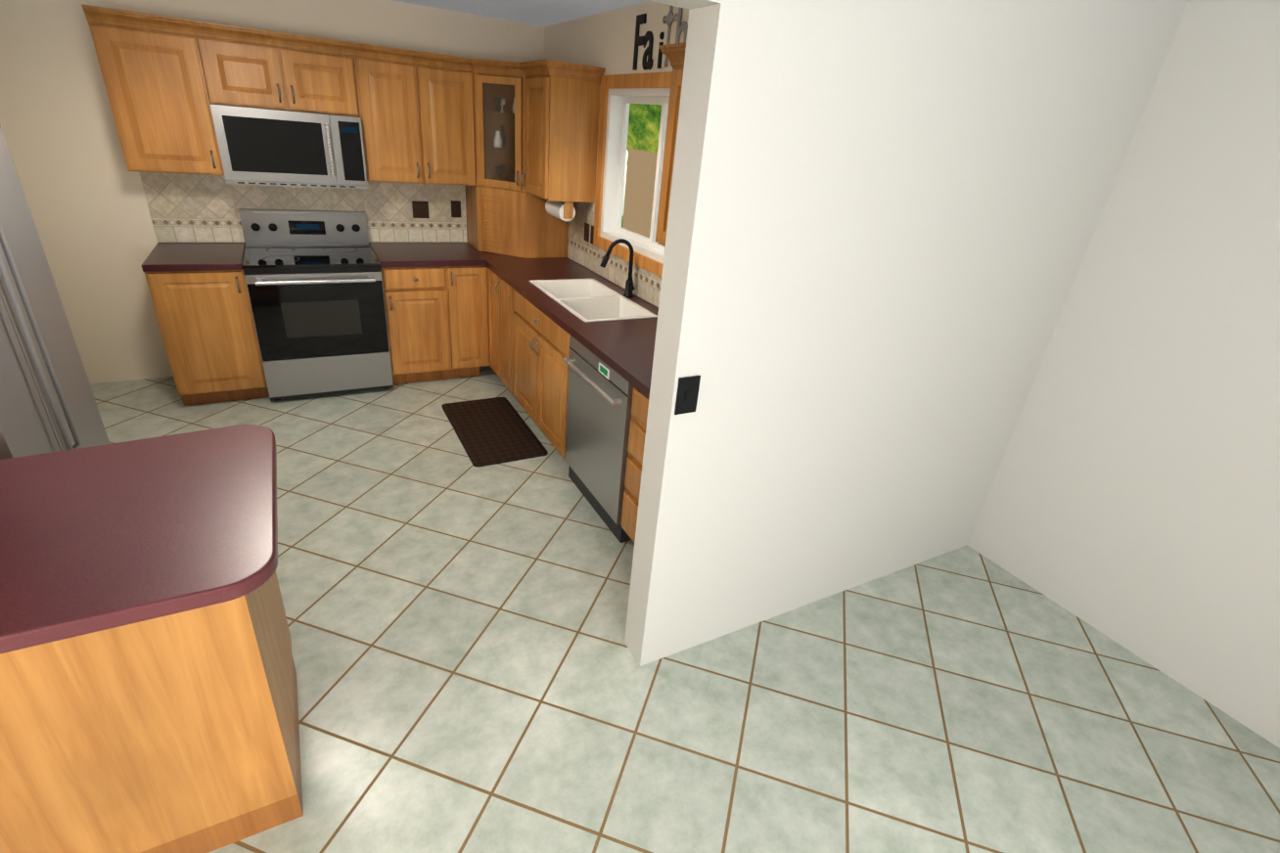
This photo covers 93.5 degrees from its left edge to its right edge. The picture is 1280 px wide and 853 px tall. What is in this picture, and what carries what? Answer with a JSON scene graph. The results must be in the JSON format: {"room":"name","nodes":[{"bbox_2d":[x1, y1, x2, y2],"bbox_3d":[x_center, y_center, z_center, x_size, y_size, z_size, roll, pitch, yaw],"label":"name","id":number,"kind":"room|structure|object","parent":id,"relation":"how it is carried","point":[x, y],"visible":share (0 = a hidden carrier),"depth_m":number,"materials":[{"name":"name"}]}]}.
{"room":"kitchen","nodes":[
{"label":"kitchen","id":0,"kind":"room"},
{"bbox_2d":[0,0,544,383],"bbox_3d":[-2.385,-1.602,4.162,3.820,2.440,0.150,-9,30,-27],"label":"wall","id":1,"kind":"structure","parent":0,"point":[84,193],"depth_m":3.67,"materials":[{"name":"beige paint"}]},
{"bbox_2d":[89,24,224,175],"bbox_3d":[-2.730,-1.862,3.454,0.457,0.730,0.389,-9,30,-27],"label":"upper cabinet","id":2,"kind":"object","parent":1,"relation":"attached to","point":[157,92],"visible":0.98,"depth_m":3.33,"materials":[{"name":"brown wood"}]},
{"bbox_2d":[197,38,359,116],"bbox_3d":[-2.168,-2.120,3.655,0.781,0.348,0.389,-9,30,-27],"label":"upper cabinet","id":3,"kind":"object","parent":1,"relation":"attached to","point":[251,75],"visible":0.98,"depth_m":3.53,"materials":[{"name":"brown wood"}]},
{"bbox_2d":[210,103,367,189],"bbox_3d":[-2.184,-1.759,3.797,0.775,0.419,0.463,-9,30,-27],"label":"over-the-range microwave","id":4,"kind":"object","parent":3,"relation":"attached to","point":[264,147],"visible":1,"depth_m":3.64,"materials":[{"name":"grey metal"}]},
{"bbox_2d":[139,172,466,242],"bbox_3d":[-2.211,-1.521,4.209,1.965,0.452,0.007,-9,30,-27],"label":"backsplash","id":5,"kind":"structure","parent":1,"relation":"attached to","point":[184,207],"depth_m":4.07,"materials":[{"name":"beige tile"}]},
{"bbox_2d":[411,200,429,218],"bbox_3d":[-1.638,-1.621,4.495,0.115,0.120,0.006,-9,30,-27],"label":"electrical outlet","id":6,"kind":"object","parent":5,"relation":"attached to","point":[420,209],"visible":1,"depth_m":4.49,"materials":[{"name":"brown plastic"}]},
{"bbox_2d":[450,200,460,217],"bbox_3d":[-1.409,-1.666,4.610,0.075,0.120,0.006,-9,30,-27],"label":"electrical outlet","id":7,"kind":"object","parent":5,"relation":"attached to","point":[455,208],"visible":1,"depth_m":4.61,"materials":[{"name":"brown plastic"}]},
{"bbox_2d":[353,57,476,185],"bbox_3d":[-1.522,-2.057,4.087,0.724,0.730,0.389,-9,30,-27],"label":"upper cabinet","id":8,"kind":"object","parent":1,"relation":"attached to","point":[417,124],"visible":1,"depth_m":3.96,"materials":[{"name":"brown wood"}]},
{"bbox_2d":[472,73,526,192],"bbox_3d":[-0.883,-2.103,4.307,0.608,0.730,0.613,-9,30,-27],"label":"upper cabinet","id":9,"kind":"object","parent":1,"relation":"attached to","point":[489,120],"visible":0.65,"depth_m":4.21,"materials":[{"name":"brown wood"}]},
{"bbox_2d":[493,97,514,181],"bbox_3d":[-0.891,-2.086,4.349,0.334,0.623,0.342,-9,30,-27],"label":"glassware","id":10,"kind":"object","parent":9,"relation":"in","point":[503,103],"visible":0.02,"depth_m":4.30,"materials":[{"name":"clear glass"}]},
{"bbox_2d":[392,0,647,26],"bbox_3d":[-0.126,-1.315,1.158,4.940,0.100,7.160,-9,30,-27],"label":"ceiling","id":11,"kind":"structure","parent":0,"point":[543,13],"depth_m":3.75,"materials":[{"name":"paint"}]},
{"bbox_2d":[543,0,689,259],"bbox_3d":[0.070,-1.095,3.627,0.150,2.440,3.428,-9,30,-27],"label":"wall","id":12,"kind":"structure","parent":0,"point":[606,39],"depth_m":3.55,"materials":[{"name":"beige paint"}]},
{"bbox_2d":[520,76,600,202],"bbox_3d":[-0.542,-1.897,3.959,0.389,0.730,0.428,-9,30,-27],"label":"upper cabinet","id":13,"kind":"object","parent":12,"relation":"attached to","point":[562,115],"visible":0.98,"depth_m":3.82,"materials":[{"name":"brown wood"}]},
{"bbox_2d":[545,200,575,222],"bbox_3d":[-0.549,-1.496,4.127,0.116,0.131,0.320,-9,30,-27],"label":"paper towel holder","id":14,"kind":"object","parent":13,"relation":"attached to","point":[564,210],"visible":0.98,"depth_m":4.03,"materials":[{"name":"white paper"}]},
{"bbox_2d":[567,201,661,308],"bbox_3d":[0.134,-0.887,3.395,0.007,0.452,2.800,-9,30,-27],"label":"backsplash","id":15,"kind":"structure","parent":12,"relation":"attached to","point":[647,284],"depth_m":4.07,"materials":[{"name":"beige tile"}]},
{"bbox_2d":[584,222,589,242],"bbox_3d":[-0.374,-1.357,4.202,0.006,0.120,0.075,-9,30,-27],"label":"electrical outlet","id":16,"kind":"object","parent":15,"relation":"attached to","point":[586,232],"visible":1,"depth_m":4.20,"materials":[{"name":"brown plastic"}]},
{"bbox_2d":[590,225,594,244],"bbox_3d":[-0.322,-1.310,4.117,0.006,0.120,0.075,-9,30,-27],"label":"electrical outlet","id":17,"kind":"object","parent":15,"relation":"attached to","point":[591,234],"visible":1,"depth_m":4.12,"materials":[{"name":"brown plastic"}]},
{"bbox_2d":[593,71,671,276],"bbox_3d":[0.090,-1.429,3.433,0.138,1.010,1.300,-9,30,-27],"label":"window","id":18,"kind":"structure","parent":12,"relation":"in","point":[651,88],"depth_m":3.72,"materials":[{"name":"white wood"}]},
{"bbox_2d":[632,4,687,70],"bbox_3d":[0.102,-2.026,3.100,0.010,0.319,0.542,-9,30,-27],"label":"sign","id":19,"kind":"object","parent":12,"relation":"attached to","point":[669,19],"visible":0.92,"depth_m":3.17,"materials":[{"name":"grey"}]},
{"bbox_2d":[655,68,683,246],"bbox_3d":[0.461,-0.989,2.323,0.389,0.730,0.958,-9,30,-27],"label":"upper cabinet","id":20,"kind":"object","parent":12,"relation":"attached to","point":[670,138],"visible":0.04,"depth_m":2.57,"materials":[{"name":"brown wood"}]},
{"bbox_2d":[81,4,685,83],"bbox_3d":[-0.971,-1.626,2.478,2.578,0.080,3.094,-9,30,-27],"label":"crown molding","id":21,"kind":"structure","parent":20,"relation":"attached to","point":[674,54],"depth_m":3.52,"materials":[{"name":"brown wood"}]},
{"bbox_2d":[647,0,721,9],"bbox_3d":[-0.966,-0.931,0.704,2.640,0.330,0.236,-9,30,-27],"label":"header beam","id":22,"kind":"structure","parent":0,"point":[689,4],"depth_m":1.41,"materials":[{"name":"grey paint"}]},
{"bbox_2d":[89,365,1279,852],"bbox_3d":[-0.346,0.930,2.270,4.940,0.050,7.160,-9,30,-27],"label":"floor","id":23,"kind":"structure","parent":0,"point":[473,675],"depth_m":2.22,"materials":[{"name":"tile"}]},
{"bbox_2d":[0,124,109,459],"bbox_3d":[-2.509,-0.156,1.996,0.874,1.752,0.888,-9,30,-27],"label":"fridge","id":24,"kind":"object","parent":23,"relation":"on","point":[48,404],"visible":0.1,"depth_m":2.16,"materials":[{"name":"grey metal"}]},
{"bbox_2d":[0,570,302,852],"bbox_3d":[-1.467,0.650,1.570,0.890,0.872,0.642,-9,30,-27],"label":"base cabinet","id":25,"kind":"object","parent":23,"relation":"on","point":[177,733],"depth_m":1.38,"materials":[{"name":"brown wood"}]},
{"bbox_2d":[0,424,277,653],"bbox_3d":[-1.719,0.226,1.339,1.573,0.040,1.047,-9,30,-27],"label":"countertop","id":26,"kind":"structure","parent":25,"relation":"on","point":[93,539],"depth_m":1.38,"materials":[{"name":"red laminate"}]},
{"bbox_2d":[144,268,269,405],"bbox_3d":[-2.769,-0.644,3.925,0.476,0.873,0.669,-9,30,-27],"label":"base cabinet","id":27,"kind":"object","parent":23,"relation":"on","point":[207,328],"visible":0.94,"depth_m":3.67,"materials":[{"name":"brown wood"}]},
{"bbox_2d":[140,242,245,272],"bbox_3d":[-2.734,-1.058,3.730,0.476,0.040,0.648,-9,30,-27],"label":"countertop","id":28,"kind":"structure","parent":27,"relation":"on","point":[189,256],"depth_m":3.61,"materials":[{"name":"red laminate"}]},
{"bbox_2d":[238,208,393,401],"bbox_3d":[-2.190,-0.830,4.118,0.762,1.135,0.733,-9,30,-27],"label":"range","id":29,"kind":"object","parent":23,"relation":"on","point":[314,283],"visible":0.98,"depth_m":3.95,"materials":[{"name":"grey metal"}]},
{"bbox_2d":[381,266,463,384],"bbox_3d":[-1.686,-0.828,4.510,0.477,0.872,0.632,-9,30,-27],"label":"base cabinet","id":30,"kind":"object","parent":23,"relation":"on","point":[437,322],"depth_m":4.25,"materials":[{"name":"brown wood"}]},
{"bbox_2d":[456,266,489,376],"bbox_3d":[-1.433,-0.869,4.643,0.343,0.872,0.632,-9,30,-27],"label":"base cabinet","id":31,"kind":"object","parent":23,"relation":"on","point":[474,309],"depth_m":4.41,"materials":[{"name":"brown wood"}]},
{"bbox_2d":[368,242,482,268],"bbox_3d":[-1.562,-1.246,4.344,0.660,0.040,0.648,-9,30,-27],"label":"countertop","id":32,"kind":"structure","parent":31,"relation":"on","point":[389,254],"depth_m":4.24,"materials":[{"name":"red laminate"}]},
{"bbox_2d":[466,242,658,398],"bbox_3d":[-0.321,-0.746,3.580,0.673,0.040,3.426,-9,30,-27],"label":"countertop","id":33,"kind":"structure","parent":31,"relation":"on","point":[624,349],"depth_m":3.18,"materials":[{"name":"red laminate"}]},
{"bbox_2d":[465,185,568,258],"bbox_3d":[-0.937,-1.574,4.569,0.611,0.452,0.611,-9,30,-27],"label":"appliance garage","id":34,"kind":"object","parent":33,"relation":"on","point":[516,223],"visible":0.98,"depth_m":4.39,"materials":[{"name":"brown wood"}]},
{"bbox_2d":[528,278,657,322],"bbox_3d":[-0.307,-0.684,3.604,0.444,0.183,0.884,-9,30,-27],"label":"double-bowl sink","id":35,"kind":"object","parent":33,"relation":"in","point":[585,300],"visible":0.42,"depth_m":3.64,"materials":[{"name":"white ceramic"}]},
{"bbox_2d":[599,238,634,297],"bbox_3d":[-0.125,-0.932,3.561,0.233,0.341,0.090,-9,30,-27],"label":"gooseneck faucet","id":36,"kind":"object","parent":33,"relation":"on","point":[629,288],"visible":1,"depth_m":3.57,"materials":[{"name":"black metal"}]},
{"bbox_2d":[441,397,548,467],"bbox_3d":[-0.970,0.010,3.933,0.455,0.011,0.900,-9,30,-27],"label":"kitchen mat","id":37,"kind":"object","parent":23,"relation":"on","point":[494,431],"visible":0.92,"depth_m":3.87,"materials":[{"name":"rubber"}]},
{"bbox_2d":[487,268,515,394],"bbox_3d":[-0.734,-0.677,4.396,0.669,0.873,0.614,-9,30,-27],"label":"base cabinet","id":38,"kind":"object","parent":23,"relation":"on","point":[500,299],"visible":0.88,"depth_m":4.20,"materials":[{"name":"brown wood"}]},
{"bbox_2d":[512,289,569,458],"bbox_3d":[-0.364,-0.342,3.792,0.669,0.873,0.948,-9,30,-27],"label":"base cabinet","id":39,"kind":"object","parent":23,"relation":"on","point":[541,345],"visible":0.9,"depth_m":3.57,"materials":[{"name":"brown wood"}]},
{"bbox_2d":[562,334,634,543],"bbox_3d":[0.009,0.008,3.161,0.674,0.872,0.669,-9,30,-27],"label":"dishwasher","id":40,"kind":"object","parent":23,"relation":"on","point":[600,391],"visible":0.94,"depth_m":2.97,"materials":[{"name":"grey metal"}]},
{"bbox_2d":[620,387,648,543],"bbox_3d":[0.319,0.272,2.686,0.661,0.873,0.573,-9,30,-27],"label":"drawers","id":41,"kind":"object","parent":23,"relation":"on","point":[637,435],"visible":0.04,"depth_m":2.66,"materials":[{"name":"brown wood"}]},
{"bbox_2d":[624,0,1188,666],"bbox_3d":[1.017,-0.350,2.310,2.150,2.440,0.133,-9,30,-27],"label":"wall","id":42,"kind":"structure","parent":0,"point":[885,217],"depth_m":2.03,"materials":[{"name":"grey paint"}]},
{"bbox_2d":[674,375,700,414],"bbox_3d":[0.145,-0.094,1.823,0.076,0.120,0.009,-9,30,-27],"label":"switch plate","id":43,"kind":"object","parent":42,"relation":"attached to","point":[688,388],"visible":1,"depth_m":1.82,"materials":[{"name":"black plastic"}]},
{"bbox_2d":[967,0,1279,748],"bbox_3d":[2.705,0.242,1.448,0.150,2.440,3.298,-9,30,-27],"label":"wall","id":44,"kind":"structure","parent":0,"point":[1131,504],"depth_m":2.33,"materials":[{"name":"grey paint"}]},
{"label":"outside","id":45,"kind":"structure","parent":0,"visible":0},
{"bbox_2d":[621,103,661,237],"bbox_3d":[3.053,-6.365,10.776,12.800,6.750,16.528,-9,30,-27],"label":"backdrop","id":46,"kind":"structure","parent":45,"point":[643,133],"depth_m":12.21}
]}

